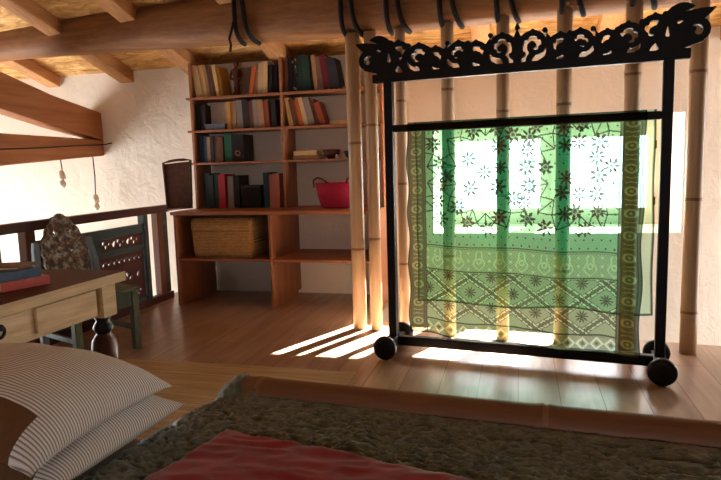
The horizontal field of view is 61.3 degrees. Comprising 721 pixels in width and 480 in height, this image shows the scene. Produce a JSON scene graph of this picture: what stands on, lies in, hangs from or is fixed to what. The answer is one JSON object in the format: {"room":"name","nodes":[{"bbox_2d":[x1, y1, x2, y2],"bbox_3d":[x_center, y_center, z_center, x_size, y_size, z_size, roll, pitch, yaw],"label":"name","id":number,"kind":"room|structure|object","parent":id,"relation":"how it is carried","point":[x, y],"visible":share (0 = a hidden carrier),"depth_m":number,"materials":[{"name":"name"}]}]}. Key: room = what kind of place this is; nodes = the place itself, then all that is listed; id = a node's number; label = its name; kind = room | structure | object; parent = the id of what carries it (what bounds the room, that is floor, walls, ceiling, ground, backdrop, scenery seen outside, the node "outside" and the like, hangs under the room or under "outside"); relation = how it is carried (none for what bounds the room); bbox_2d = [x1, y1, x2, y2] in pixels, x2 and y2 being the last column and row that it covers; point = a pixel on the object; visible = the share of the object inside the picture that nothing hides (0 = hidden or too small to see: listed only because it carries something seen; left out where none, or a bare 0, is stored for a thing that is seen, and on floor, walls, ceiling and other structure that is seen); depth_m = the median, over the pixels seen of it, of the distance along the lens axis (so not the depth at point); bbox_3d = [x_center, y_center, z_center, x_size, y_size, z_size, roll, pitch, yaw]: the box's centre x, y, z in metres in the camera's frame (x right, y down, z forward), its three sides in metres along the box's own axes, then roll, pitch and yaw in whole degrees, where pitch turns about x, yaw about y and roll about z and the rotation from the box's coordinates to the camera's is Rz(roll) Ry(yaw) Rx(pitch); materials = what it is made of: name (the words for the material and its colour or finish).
{"room":"attic bedroom","nodes":[
{"label":"attic bedroom","id":0,"kind":"room"},
{"bbox_2d":[0,26,720,345],"bbox_3d":[-0.309,0.466,5.765,9.900,4.700,0.800,0,7,15],"label":"wall","id":1,"kind":"structure","parent":0,"point":[146,120],"depth_m":5.09,"materials":[{"name":"white paint"}]},
{"bbox_2d":[0,133,103,165],"bbox_3d":[-2.988,-0.515,3.837,0.160,0.419,4.000,0,7,15],"label":"tie beam","id":2,"kind":"structure","parent":1,"relation":"attached to","point":[15,156],"depth_m":4.98,"materials":[{"name":"brown wood"}]},
{"bbox_2d":[0,72,102,139],"bbox_3d":[-3.008,-1.245,3.748,0.160,1.104,4.000,0,7,15],"label":"beam","id":3,"kind":"structure","parent":2,"relation":"attached to","point":[19,100],"depth_m":5.03,"materials":[{"name":"brown wood"}]},
{"bbox_2d":[0,142,111,149],"bbox_3d":[-2.719,-0.682,4.369,0.091,0.118,2.797,0,7,15],"label":"power cable","id":4,"kind":"object","parent":2,"relation":"attached to","point":[111,142],"visible":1,"depth_m":5.07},
{"bbox_2d":[58,160,65,187],"bbox_3d":[-2.607,-0.586,5.301,0.064,0.263,0.064,0,7,15],"label":"pendant bulb","id":5,"kind":"object","parent":2,"relation":"hanging from","point":[61,174],"visible":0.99,"depth_m":5.29,"materials":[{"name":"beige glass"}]},
{"bbox_2d":[92,157,99,210],"bbox_3d":[-2.462,-0.581,5.618,0.064,0.618,0.064,0,7,15],"label":"pendant bulb","id":6,"kind":"object","parent":2,"relation":"hanging from","point":[95,199],"visible":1,"depth_m":5.62,"materials":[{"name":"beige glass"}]},
{"bbox_2d":[454,119,660,223],"bbox_3d":[1.681,-0.591,5.458,1.860,0.895,0.110,0,7,15],"label":"window","id":7,"kind":"structure","parent":1,"relation":"in","point":[548,193],"depth_m":5.40,"materials":[{"name":"white wood"}]},
{"bbox_2d":[0,0,720,78],"bbox_3d":[-1.386,-2.186,1.590,10.100,2.730,8.900,0,7,15],"label":"ceiling","id":8,"kind":"structure","parent":0,"point":[61,9],"depth_m":4.87,"materials":[{"name":"wood"}]},
{"bbox_2d":[1,59,59,87],"bbox_3d":[-3.768,-2.036,2.693,0.150,1.958,6.194,0,7,16],"label":"rafter","id":9,"kind":"object","parent":8,"relation":"attached to","point":[29,68],"visible":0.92,"depth_m":5.49,"materials":[{"name":"brown wood"}]},
{"bbox_2d":[0,0,133,82],"bbox_3d":[-2.994,-2.030,2.492,0.149,1.964,6.194,0,7,16],"label":"rafter","id":10,"kind":"object","parent":8,"relation":"attached to","point":[29,11],"visible":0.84,"depth_m":4.63,"materials":[{"name":"brown wood"}]},
{"bbox_2d":[93,0,203,74],"bbox_3d":[-2.298,-2.030,2.311,0.150,1.959,6.194,0,7,16],"label":"rafter","id":11,"kind":"object","parent":8,"relation":"attached to","point":[121,10],"visible":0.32,"depth_m":4.42,"materials":[{"name":"brown wood"}]},
{"bbox_2d":[216,0,294,64],"bbox_3d":[-1.474,-2.026,2.096,0.151,1.960,6.194,0,7,16],"label":"rafter","id":12,"kind":"object","parent":8,"relation":"attached to","point":[273,51],"visible":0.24,"depth_m":4.83,"materials":[{"name":"brown wood"}]},
{"bbox_2d":[0,0,720,61],"bbox_3d":[-0.696,-1.548,4.236,9.398,0.456,0.342,1,7,21],"label":"ceiling beam","id":13,"kind":"structure","parent":8,"relation":"attached to","point":[193,23],"depth_m":4.10,"materials":[{"name":"brown wood"}]},
{"bbox_2d":[228,0,260,51],"bbox_3d":[-0.791,-1.495,4.139,0.190,0.430,0.151,0,7,15],"label":"rope lashing","id":14,"kind":"object","parent":13,"relation":"attached to","point":[234,25],"visible":1,"depth_m":4.09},
{"bbox_2d":[337,0,362,37],"bbox_3d":[-0.058,-1.478,3.856,0.167,0.382,0.152,0,7,15],"label":"rope lashing","id":15,"kind":"object","parent":13,"relation":"attached to","point":[359,31],"visible":0.88,"depth_m":3.81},
{"bbox_2d":[383,0,411,35],"bbox_3d":[0.224,-1.468,3.747,0.167,0.380,0.153,0,7,15],"label":"rope lashing","id":16,"kind":"object","parent":13,"relation":"attached to","point":[405,27],"visible":1,"depth_m":3.71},
{"bbox_2d":[437,0,464,29],"bbox_3d":[0.533,-1.459,3.627,0.167,0.382,0.153,0,7,15],"label":"rope lashing","id":17,"kind":"object","parent":13,"relation":"attached to","point":[460,24],"visible":0.95,"depth_m":3.60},
{"bbox_2d":[494,0,520,23],"bbox_3d":[0.843,-1.450,3.507,0.167,0.383,0.154,0,7,15],"label":"rope lashing","id":18,"kind":"object","parent":13,"relation":"attached to","point":[516,17],"visible":0.95,"depth_m":3.49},
{"bbox_2d":[559,0,585,17],"bbox_3d":[1.177,-1.442,3.378,0.167,0.384,0.154,0,7,15],"label":"rope lashing","id":19,"kind":"object","parent":13,"relation":"attached to","point":[580,4],"visible":0.89,"depth_m":3.37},
{"bbox_2d":[630,0,657,10],"bbox_3d":[1.514,-1.433,3.247,0.167,0.386,0.155,0,7,15],"label":"rope lashing","id":20,"kind":"object","parent":13,"relation":"attached to","point":[654,4],"visible":0.85,"depth_m":3.26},
{"bbox_2d":[469,24,491,56],"bbox_3d":[0.105,-2.018,1.686,0.149,1.964,6.194,0,7,16],"label":"rafter","id":21,"kind":"object","parent":8,"relation":"attached to","point":[480,32],"visible":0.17,"depth_m":4.39,"materials":[{"name":"brown wood"}]},
{"bbox_2d":[596,13,623,42],"bbox_3d":[0.963,-2.013,1.463,0.151,1.967,6.194,0,7,16],"label":"rafter","id":22,"kind":"object","parent":8,"relation":"attached to","point":[611,21],"visible":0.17,"depth_m":4.16,"materials":[{"name":"brown wood"}]},
{"bbox_2d":[51,290,720,420],"bbox_3d":[0.270,1.012,1.310,5.930,0.140,7.600,0,7,15],"label":"floor","id":23,"kind":"structure","parent":0,"point":[316,331],"depth_m":3.50,"materials":[{"name":"wood"}]},
{"bbox_2d":[31,213,141,349],"bbox_3d":[-1.701,0.268,3.749,0.497,0.856,0.440,3,9,35],"label":"carved chair","id":24,"kind":"object","parent":23,"relation":"on","point":[64,240],"visible":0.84,"depth_m":3.80,"materials":[{"name":"blue paint"}]},
{"bbox_2d":[0,205,174,344],"bbox_3d":[-2.148,0.331,3.503,0.070,0.815,3.770,0,7,15],"label":"railing","id":25,"kind":"object","parent":23,"relation":"on","point":[115,256],"visible":0.49,"depth_m":4.73,"materials":[{"name":"red wood"}]},
{"bbox_2d":[119,358,355,439],"bbox_3d":[-1.221,0.872,2.191,1.780,0.008,2.680,0,7,15],"label":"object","id":26,"kind":"structure","parent":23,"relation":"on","point":[194,384],"depth_m":3.22,"materials":[{"name":"wood"}]},
{"bbox_2d":[0,269,125,358],"bbox_3d":[-1.524,0.570,1.942,0.617,0.668,1.725,0,7,15],"label":"wooden table","id":27,"kind":"object","parent":26,"relation":"on","point":[71,297],"visible":0.66,"depth_m":2.34,"materials":[{"name":"brown wood"}]},
{"bbox_2d":[0,274,49,292],"bbox_3d":[-1.350,0.161,2.357,0.200,0.034,0.185,3,8,31],"label":"book","id":28,"kind":"object","parent":27,"relation":"on","point":[44,279],"visible":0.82,"depth_m":2.30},
{"bbox_2d":[0,266,40,282],"bbox_3d":[-1.355,0.129,2.338,0.170,0.034,0.165,4,9,36],"label":"book","id":29,"kind":"object","parent":28,"relation":"on","point":[30,272],"visible":0.79,"depth_m":2.29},
{"bbox_2d":[0,261,34,270],"bbox_3d":[-1.367,0.102,2.354,0.150,0.014,0.130,-2,7,-3],"label":"book","id":30,"kind":"object","parent":29,"relation":"on","point":[5,266],"visible":1,"depth_m":2.33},
{"bbox_2d":[170,51,387,308],"bbox_3d":[-0.648,-0.487,4.977,1.705,2.000,0.637,0,7,15],"label":"bookcase","id":31,"kind":"object","parent":23,"relation":"on","point":[196,277],"visible":0.62,"depth_m":5.02,"materials":[{"name":"brown wood"}]},
{"bbox_2d":[162,158,192,210],"bbox_3d":[-1.522,-0.460,5.053,0.278,0.430,0.078,0,7,11],"label":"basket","id":32,"kind":"object","parent":31,"relation":"on","point":[177,177],"visible":1,"depth_m":5.05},
{"bbox_2d":[192,65,199,96],"bbox_3d":[-1.374,-1.353,5.229,0.068,0.271,0.186,0,7,15],"label":"book","id":33,"kind":"object","parent":31,"relation":"on","point":[193,66],"visible":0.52,"depth_m":5.14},
{"bbox_2d":[194,66,202,96],"bbox_3d":[-1.345,-1.346,5.215,0.062,0.259,0.178,0,7,15],"label":"book","id":34,"kind":"object","parent":31,"relation":"on","point":[195,67],"visible":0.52,"depth_m":5.13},
{"bbox_2d":[195,104,203,130],"bbox_3d":[-1.367,-1.055,5.249,0.037,0.225,0.155,0,7,15],"label":"book","id":35,"kind":"object","parent":31,"relation":"on","point":[197,106],"visible":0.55,"depth_m":5.17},
{"bbox_2d":[198,65,207,96],"bbox_3d":[-1.307,-1.352,5.217,0.081,0.269,0.183,0,7,15],"label":"book","id":36,"kind":"object","parent":31,"relation":"on","point":[200,69],"visible":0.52,"depth_m":5.13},
{"bbox_2d":[198,135,208,162],"bbox_3d":[-1.347,-0.791,5.286,0.037,0.234,0.162,0,7,15],"label":"book","id":37,"kind":"object","parent":31,"relation":"on","point":[200,137],"visible":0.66,"depth_m":5.21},
{"bbox_2d":[200,105,210,129],"bbox_3d":[-1.324,-1.050,5.245,0.045,0.214,0.148,0,7,15],"label":"book","id":38,"kind":"object","parent":31,"relation":"on","point":[205,110],"visible":0.77,"depth_m":5.18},
{"bbox_2d":[203,136,208,162],"bbox_3d":[-1.309,-0.786,5.281,0.036,0.225,0.155,0,7,15],"label":"book","id":39,"kind":"object","parent":31,"relation":"on","point":[204,137],"visible":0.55,"depth_m":5.21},
{"bbox_2d":[202,65,210,96],"bbox_3d":[-1.273,-1.347,5.196,0.064,0.263,0.181,0,7,15],"label":"book","id":40,"kind":"object","parent":31,"relation":"on","point":[203,66],"visible":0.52,"depth_m":5.11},
{"bbox_2d":[207,137,210,161],"bbox_3d":[-1.277,-0.780,5.266,0.032,0.215,0.148,0,7,15],"label":"book","id":41,"kind":"object","parent":31,"relation":"on","point":[208,138],"visible":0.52,"depth_m":5.20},
{"bbox_2d":[206,66,213,95],"bbox_3d":[-1.243,-1.344,5.195,0.061,0.255,0.175,0,7,15],"label":"book","id":42,"kind":"object","parent":31,"relation":"on","point":[207,67],"visible":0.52,"depth_m":5.11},
{"bbox_2d":[204,173,219,207],"bbox_3d":[-1.295,-0.436,5.343,0.046,0.299,0.200,0,7,15],"label":"book","id":43,"kind":"object","parent":31,"relation":"on","point":[206,176],"visible":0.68,"depth_m":5.25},
{"bbox_2d":[209,175,214,207],"bbox_3d":[-1.257,-0.425,5.319,0.037,0.282,0.194,0,7,15],"label":"book","id":44,"kind":"object","parent":31,"relation":"on","point":[211,186],"visible":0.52,"depth_m":5.22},
{"bbox_2d":[209,136,214,161],"bbox_3d":[-1.246,-0.783,5.252,0.032,0.223,0.154,0,7,15],"label":"book","id":45,"kind":"object","parent":31,"relation":"on","point":[212,151],"visible":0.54,"depth_m":5.18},
{"bbox_2d":[209,66,216,95],"bbox_3d":[-1.219,-1.342,5.184,0.062,0.252,0.173,0,7,15],"label":"book","id":46,"kind":"object","parent":31,"relation":"on","point":[210,68],"visible":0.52,"depth_m":5.10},
{"bbox_2d":[211,65,219,95],"bbox_3d":[-1.192,-1.344,5.172,0.064,0.257,0.177,0,7,15],"label":"book","id":47,"kind":"object","parent":31,"relation":"on","point":[212,66],"visible":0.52,"depth_m":5.09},
{"bbox_2d":[205,123,226,129],"bbox_3d":[-1.206,-0.966,5.209,0.191,0.050,0.178,0,7,15],"label":"book","id":48,"kind":"object","parent":31,"relation":"on","point":[218,126],"visible":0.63,"depth_m":5.12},
{"bbox_2d":[210,103,226,123],"bbox_3d":[-1.200,-1.085,5.240,0.170,0.175,0.050,0,7,15],"label":"card","id":49,"kind":"object","parent":48,"relation":"on","point":[218,111],"visible":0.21,"depth_m":5.22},
{"bbox_2d":[213,174,219,207],"bbox_3d":[-1.214,-0.430,5.317,0.045,0.290,0.200,0,7,15],"label":"book","id":50,"kind":"object","parent":31,"relation":"on","point":[215,176],"visible":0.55,"depth_m":5.22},
{"bbox_2d":[214,136,223,161],"bbox_3d":[-1.209,-0.784,5.256,0.037,0.221,0.152,0,7,15],"label":"book","id":51,"kind":"object","parent":31,"relation":"on","point":[215,137],"visible":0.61,"depth_m":5.18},
{"bbox_2d":[217,137,224,161],"bbox_3d":[-1.171,-0.776,5.225,0.049,0.211,0.146,0,7,15],"label":"book","id":52,"kind":"object","parent":31,"relation":"on","point":[220,140],"visible":0.62,"depth_m":5.16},
{"bbox_2d":[215,66,231,95],"bbox_3d":[-1.163,-1.341,5.172,0.060,0.249,0.171,0,7,15],"label":"book","id":53,"kind":"object","parent":31,"relation":"on","point":[222,74],"visible":0.84,"depth_m":5.14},
{"bbox_2d":[218,174,234,207],"bbox_3d":[-1.159,-0.428,5.293,0.059,0.289,0.199,0,7,15],"label":"book","id":54,"kind":"object","parent":31,"relation":"on","point":[222,178],"visible":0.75,"depth_m":5.20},
{"bbox_2d":[224,134,232,161],"bbox_3d":[-1.101,-0.788,5.219,0.067,0.232,0.160,0,7,15],"label":"book","id":55,"kind":"object","parent":31,"relation":"on","point":[227,137],"visible":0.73,"depth_m":5.14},
{"bbox_2d":[226,102,231,128],"bbox_3d":[-1.087,-1.054,5.174,0.036,0.226,0.156,0,7,15],"label":"book","id":56,"kind":"object","parent":31,"relation":"on","point":[228,105],"visible":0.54,"depth_m":5.10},
{"bbox_2d":[191,215,268,257],"bbox_3d":[-1.073,-0.039,5.066,0.556,0.328,0.396,0,7,15],"label":"basket","id":57,"kind":"object","parent":31,"relation":"on","point":[214,236],"visible":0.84,"depth_m":4.89,"materials":[{"name":"wicker"}]},
{"bbox_2d":[227,176,234,207],"bbox_3d":[-1.087,-0.419,5.282,0.054,0.270,0.186,0,7,15],"label":"book","id":58,"kind":"object","parent":31,"relation":"on","point":[230,187],"visible":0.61,"depth_m":5.19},
{"bbox_2d":[230,101,236,128],"bbox_3d":[-1.045,-1.058,5.173,0.044,0.232,0.160,0,7,15],"label":"book","id":59,"kind":"object","parent":31,"relation":"on","point":[233,103],"visible":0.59,"depth_m":5.10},
{"bbox_2d":[230,57,241,94],"bbox_3d":[-1.040,-1.369,5.093,0.116,0.318,0.072,0,7,15],"label":"figurine","id":60,"kind":"object","parent":31,"relation":"on","point":[236,72],"visible":0.97,"depth_m":5.07,"materials":[{"name":"brown wood"}]},
{"bbox_2d":[235,100,243,128],"bbox_3d":[-0.991,-1.061,5.162,0.057,0.236,0.163,-1,7,15],"label":"book","id":61,"kind":"object","parent":31,"relation":"on","point":[239,115],"visible":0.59,"depth_m":5.08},
{"bbox_2d":[233,175,248,207],"bbox_3d":[-1.031,-0.423,5.272,0.053,0.277,0.191,0,7,15],"label":"book","id":62,"kind":"object","parent":31,"relation":"on","point":[238,180],"visible":0.75,"depth_m":5.19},
{"bbox_2d":[231,134,253,161],"bbox_3d":[-1.009,-0.785,5.199,0.106,0.226,0.196,0,7,15],"label":"ring binder","id":63,"kind":"object","parent":31,"relation":"on","point":[242,144],"visible":0.95,"depth_m":5.12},
{"bbox_2d":[240,67,251,94],"bbox_3d":[-0.952,-1.352,5.215,0.160,0.250,0.012,0,7,15],"label":"book","id":64,"kind":"object","parent":31,"relation":"on","point":[246,72],"visible":0.43,"depth_m":5.21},
{"bbox_2d":[241,100,250,127],"bbox_3d":[-0.940,-1.059,5.142,0.061,0.235,0.161,0,7,15],"label":"book","id":65,"kind":"object","parent":31,"relation":"on","point":[244,103],"visible":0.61,"depth_m":5.07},
{"bbox_2d":[247,101,253,127],"bbox_3d":[-0.891,-1.054,5.130,0.053,0.225,0.154,0,7,15],"label":"book","id":66,"kind":"object","parent":31,"relation":"on","point":[250,107],"visible":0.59,"depth_m":5.06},
{"bbox_2d":[241,184,263,207],"bbox_3d":[-0.903,-0.380,5.248,0.179,0.190,0.204,0,7,15],"label":"storage box","id":67,"kind":"object","parent":31,"relation":"on","point":[252,195],"visible":0.75,"depth_m":5.15,"materials":[{"name":"black paint"}]},
{"bbox_2d":[249,66,255,93],"bbox_3d":[-0.872,-1.325,5.079,0.076,0.224,0.153,0,7,15],"label":"book","id":68,"kind":"object","parent":31,"relation":"on","point":[253,71],"visible":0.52,"depth_m":5.00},
{"bbox_2d":[252,100,258,127],"bbox_3d":[-0.851,-1.055,5.111,0.047,0.230,0.158,0,7,15],"label":"book","id":69,"kind":"object","parent":31,"relation":"on","point":[254,102],"visible":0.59,"depth_m":5.04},
{"bbox_2d":[253,64,257,93],"bbox_3d":[-0.834,-1.334,5.081,0.076,0.239,0.162,0,7,15],"label":"book","id":70,"kind":"object","parent":31,"relation":"on","point":[255,90],"visible":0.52,"depth_m":5.01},
{"bbox_2d":[258,63,262,93],"bbox_3d":[-0.798,-1.338,5.068,0.062,0.250,0.171,0,7,15],"label":"book","id":71,"kind":"object","parent":31,"relation":"on","point":[260,65],"visible":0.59,"depth_m":4.99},
{"bbox_2d":[257,99,266,127],"bbox_3d":[-0.806,-1.054,5.099,0.061,0.228,0.156,0,7,15],"label":"book","id":72,"kind":"object","parent":31,"relation":"on","point":[260,110],"visible":0.61,"depth_m":5.02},
{"bbox_2d":[263,100,269,126],"bbox_3d":[-0.759,-1.048,5.086,0.051,0.217,0.149,0,7,15],"label":"book","id":73,"kind":"object","parent":31,"relation":"on","point":[265,103],"visible":0.59,"depth_m":5.01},
{"bbox_2d":[263,62,274,92],"bbox_3d":[-0.759,-1.341,5.059,0.054,0.254,0.174,0,7,15],"label":"book","id":74,"kind":"object","parent":31,"relation":"on","point":[265,64],"visible":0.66,"depth_m":4.98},
{"bbox_2d":[263,172,276,207],"bbox_3d":[-0.767,-0.431,5.202,0.048,0.296,0.200,0,7,15],"label":"book","id":75,"kind":"object","parent":31,"relation":"on","point":[265,174],"visible":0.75,"depth_m":5.11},
{"bbox_2d":[268,65,271,92],"bbox_3d":[-0.724,-1.327,5.050,0.046,0.228,0.156,0,7,15],"label":"book","id":76,"kind":"object","parent":31,"relation":"on","point":[269,66],"visible":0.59,"depth_m":4.97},
{"bbox_2d":[269,174,274,207],"bbox_3d":[-0.720,-0.423,5.193,0.043,0.278,0.192,0,7,15],"label":"book","id":77,"kind":"object","parent":31,"relation":"on","point":[271,183],"visible":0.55,"depth_m":5.10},
{"bbox_2d":[268,98,280,126],"bbox_3d":[-0.704,-1.057,5.086,0.069,0.232,0.158,0,7,15],"label":"book","id":78,"kind":"object","parent":31,"relation":"on","point":[274,104],"visible":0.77,"depth_m":5.01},
{"bbox_2d":[272,65,279,92],"bbox_3d":[-0.684,-1.326,5.047,0.046,0.224,0.154,0,7,15],"label":"book","id":79,"kind":"object","parent":31,"relation":"on","point":[275,68],"visible":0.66,"depth_m":4.97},
{"bbox_2d":[170,205,385,215],"bbox_3d":[-0.639,-0.247,5.005,1.700,0.027,0.637,0,7,15],"label":"shelf","id":80,"kind":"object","parent":31,"relation":"on","point":[311,209],"depth_m":4.80,"materials":[{"name":"brown wood"}]},
{"bbox_2d":[273,173,284,207],"bbox_3d":[-0.675,-0.425,5.172,0.051,0.285,0.196,0,7,15],"label":"book","id":81,"kind":"object","parent":31,"relation":"on","point":[277,177],"visible":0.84,"depth_m":5.09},
{"bbox_2d":[284,56,288,91],"bbox_3d":[-0.577,-1.358,5.023,0.025,0.287,0.198,0,7,15],"label":"book","id":82,"kind":"object","parent":31,"relation":"on","point":[285,58],"visible":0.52,"depth_m":4.93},
{"bbox_2d":[284,98,293,125],"bbox_3d":[-0.566,-1.056,5.044,0.072,0.232,0.158,0,7,15],"label":"book","id":83,"kind":"object","parent":31,"relation":"on","point":[289,116],"visible":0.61,"depth_m":4.97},
{"bbox_2d":[287,57,292,91],"bbox_3d":[-0.548,-1.353,5.014,0.034,0.277,0.191,0,7,15],"label":"book","id":84,"kind":"object","parent":31,"relation":"on","point":[289,59],"visible":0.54,"depth_m":4.92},
{"bbox_2d":[288,98,298,125],"bbox_3d":[-0.529,-1.051,5.029,0.084,0.223,0.151,0,7,15],"label":"book","id":85,"kind":"object","parent":31,"relation":"on","point":[291,101],"visible":0.62,"depth_m":4.96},
{"bbox_2d":[292,58,296,90],"bbox_3d":[-0.513,-1.347,5.010,0.033,0.266,0.184,0,7,15],"label":"book","id":86,"kind":"object","parent":31,"relation":"on","point":[294,73],"visible":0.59,"depth_m":4.92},
{"bbox_2d":[294,99,303,125],"bbox_3d":[-0.485,-1.049,5.023,0.084,0.220,0.149,0,7,15],"label":"book","id":87,"kind":"object","parent":31,"relation":"on","point":[296,102],"visible":0.59,"depth_m":4.95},
{"bbox_2d":[296,55,302,90],"bbox_3d":[-0.467,-1.359,5.011,0.054,0.287,0.198,0,7,15],"label":"book","id":88,"kind":"object","parent":31,"relation":"on","point":[298,57],"visible":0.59,"depth_m":4.92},
{"bbox_2d":[298,97,307,125],"bbox_3d":[-0.447,-1.056,5.014,0.083,0.232,0.158,0,7,15],"label":"book","id":89,"kind":"object","parent":31,"relation":"on","point":[302,109],"visible":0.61,"depth_m":4.94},
{"bbox_2d":[301,54,306,90],"bbox_3d":[-0.428,-1.361,4.994,0.033,0.291,0.200,-1,7,15],"label":"book","id":90,"kind":"object","parent":31,"relation":"on","point":[302,55],"visible":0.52,"depth_m":4.90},
{"bbox_2d":[304,55,311,90],"bbox_3d":[-0.400,-1.355,4.980,0.053,0.282,0.194,0,7,15],"label":"book","id":91,"kind":"object","parent":31,"relation":"on","point":[306,57],"visible":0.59,"depth_m":4.89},
{"bbox_2d":[302,97,314,124],"bbox_3d":[-0.405,-1.052,4.997,0.101,0.226,0.152,0,7,15],"label":"book","id":92,"kind":"object","parent":31,"relation":"on","point":[306,104],"visible":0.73,"depth_m":4.92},
{"bbox_2d":[293,155,324,159],"bbox_3d":[-0.425,-0.689,5.065,0.220,0.034,0.175,0,7,15],"label":"book","id":93,"kind":"object","parent":31,"relation":"on","point":[298,157],"visible":0.86,"depth_m":4.99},
{"bbox_2d":[293,150,321,155],"bbox_3d":[-0.437,-0.723,5.060,0.200,0.036,0.163,0,7,12],"label":"book","id":94,"kind":"object","parent":93,"relation":"on","point":[313,152],"visible":0.89,"depth_m":4.98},
{"bbox_2d":[310,55,318,89],"bbox_3d":[-0.346,-1.352,4.958,0.056,0.278,0.190,0,7,15],"label":"book","id":95,"kind":"object","parent":31,"relation":"on","point":[313,62],"visible":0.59,"depth_m":4.87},
{"bbox_2d":[309,99,319,124],"bbox_3d":[-0.357,-1.045,4.992,0.090,0.212,0.144,0,7,15],"label":"book","id":96,"kind":"object","parent":31,"relation":"on","point":[316,120],"visible":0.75,"depth_m":4.92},
{"bbox_2d":[315,56,323,89],"bbox_3d":[-0.306,-1.349,4.961,0.065,0.268,0.184,0,7,15],"label":"book","id":97,"kind":"object","parent":31,"relation":"on","point":[320,83],"visible":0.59,"depth_m":4.87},
{"bbox_2d":[313,101,328,124],"bbox_3d":[-0.315,-1.032,4.971,0.098,0.189,0.126,0,7,15],"label":"book","id":98,"kind":"object","parent":31,"relation":"on","point":[319,106],"visible":0.88,"depth_m":4.92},
{"bbox_2d":[319,55,329,88],"bbox_3d":[-0.266,-1.350,4.940,0.084,0.274,0.186,0,7,15],"label":"book","id":99,"kind":"object","parent":31,"relation":"on","point":[325,80],"visible":0.61,"depth_m":4.85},
{"bbox_2d":[325,57,334,88],"bbox_3d":[-0.221,-1.339,4.920,0.072,0.255,0.174,0,7,15],"label":"book","id":100,"kind":"object","parent":31,"relation":"on","point":[329,71],"visible":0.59,"depth_m":4.84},
{"bbox_2d":[313,177,349,208],"bbox_3d":[-0.168,-0.384,4.848,0.390,0.254,0.270,0,7,15],"label":"bag","id":101,"kind":"object","parent":31,"relation":"on","point":[331,195],"visible":0.75,"depth_m":4.75,"materials":[{"name":"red fabric"}]},
{"bbox_2d":[323,149,339,158],"bbox_3d":[-0.238,-0.705,4.991,0.150,0.075,0.150,0,7,15],"label":"bowl","id":102,"kind":"object","parent":31,"relation":"on","point":[329,153],"visible":0.95,"depth_m":4.94,"materials":[{"name":"brown wood"}]},
{"bbox_2d":[329,58,344,88],"bbox_3d":[-0.184,-1.334,4.907,0.082,0.245,0.167,0,7,15],"label":"book","id":103,"kind":"object","parent":31,"relation":"on","point":[336,68],"visible":0.84,"depth_m":4.83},
{"bbox_2d":[345,32,366,329],"bbox_3d":[-0.029,-0.362,4.033,0.097,1.945,0.097,0,7,15],"label":"bamboo post","id":104,"kind":"object","parent":23,"relation":"on","point":[352,54],"visible":0.98,"depth_m":3.99,"materials":[{"name":"wood"}]},
{"bbox_2d":[363,31,382,330],"bbox_3d":[0.084,-0.360,3.990,0.084,1.945,0.084,0,7,15],"label":"bamboo post","id":105,"kind":"object","parent":23,"relation":"on","point":[371,109],"visible":0.97,"depth_m":3.97,"materials":[{"name":"wood"}]},
{"bbox_2d":[72,376,720,479],"bbox_3d":[0.281,0.751,0.986,3.252,0.456,1.649,0,7,15],"label":"bed","id":106,"kind":"object","parent":23,"relation":"on","point":[668,429],"visible":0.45,"depth_m":1.62,"materials":[{"name":"wood"}]},
{"bbox_2d":[0,395,183,479],"bbox_3d":[-0.840,0.469,1.545,0.600,0.154,0.470,1,7,18],"label":"pillow","id":107,"kind":"object","parent":106,"relation":"on","point":[107,438],"visible":0.29,"depth_m":1.41,"materials":[{"name":"fabric"}]},
{"bbox_2d":[0,343,171,476],"bbox_3d":[-0.861,0.361,1.485,0.600,0.169,0.480,0,7,17],"label":"pillow","id":108,"kind":"object","parent":107,"relation":"on","point":[51,397],"visible":1,"depth_m":1.37,"materials":[{"name":"fabric"}]},
{"bbox_2d":[76,372,720,479],"bbox_3d":[0.471,0.571,0.831,2.537,0.088,1.529,1,7,22],"label":"rug","id":109,"kind":"object","parent":106,"relation":"on","point":[236,435],"visible":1,"depth_m":1.46,"materials":[{"name":"brown fur"},{"name":"red cloth"}]},
{"bbox_2d":[395,27,409,323],"bbox_3d":[0.272,-0.356,3.917,0.068,1.945,0.068,0,7,15],"label":"bamboo post","id":110,"kind":"object","parent":23,"relation":"on","point":[402,181],"visible":0.89,"depth_m":3.90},
{"bbox_2d":[441,22,455,335],"bbox_3d":[0.552,-0.351,3.808,0.082,1.945,0.082,0,7,15],"label":"bamboo post","id":111,"kind":"object","parent":23,"relation":"on","point":[447,31],"visible":0.69,"depth_m":3.77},
{"bbox_2d":[496,15,509,339],"bbox_3d":[0.864,-0.345,3.688,0.080,1.945,0.080,0,7,15],"label":"bamboo post","id":112,"kind":"object","parent":23,"relation":"on","point":[502,80],"visible":0.73,"depth_m":3.65,"materials":[{"name":"wood"}]},
{"bbox_2d":[356,2,716,385],"bbox_3d":[0.838,-0.229,3.256,1.798,1.821,0.404,1,7,21],"label":"rack","id":113,"kind":"object","parent":23,"relation":"on","point":[655,355],"visible":1,"depth_m":3.14,"materials":[{"name":"black wood"}]},
{"bbox_2d":[406,109,656,360],"bbox_3d":[0.875,-0.025,3.264,1.284,1.258,0.101,1,7,21],"label":"cloth","id":114,"kind":"object","parent":113,"relation":"hanging from","point":[633,123],"visible":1,"depth_m":3.20,"materials":[{"name":"fabric"}]},
{"bbox_2d":[553,8,572,344],"bbox_3d":[1.186,-0.339,3.563,0.091,1.945,0.091,0,7,15],"label":"bamboo post","id":115,"kind":"object","parent":23,"relation":"on","point":[565,20],"visible":0.72,"depth_m":3.53,"materials":[{"name":"wood"}]},
{"bbox_2d":[624,0,643,110],"bbox_3d":[1.523,-0.332,3.433,0.093,1.945,0.093,0,7,15],"label":"bamboo post","id":116,"kind":"object","parent":23,"relation":"on","point":[632,72],"visible":0.29,"depth_m":3.33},
{"bbox_2d":[679,0,710,354],"bbox_3d":[1.821,-0.329,3.317,0.093,1.950,0.093,0,7,15],"label":"bamboo post","id":117,"kind":"object","parent":23,"relation":"on","point":[698,62],"visible":0.99,"depth_m":3.29,"materials":[{"name":"wood"}]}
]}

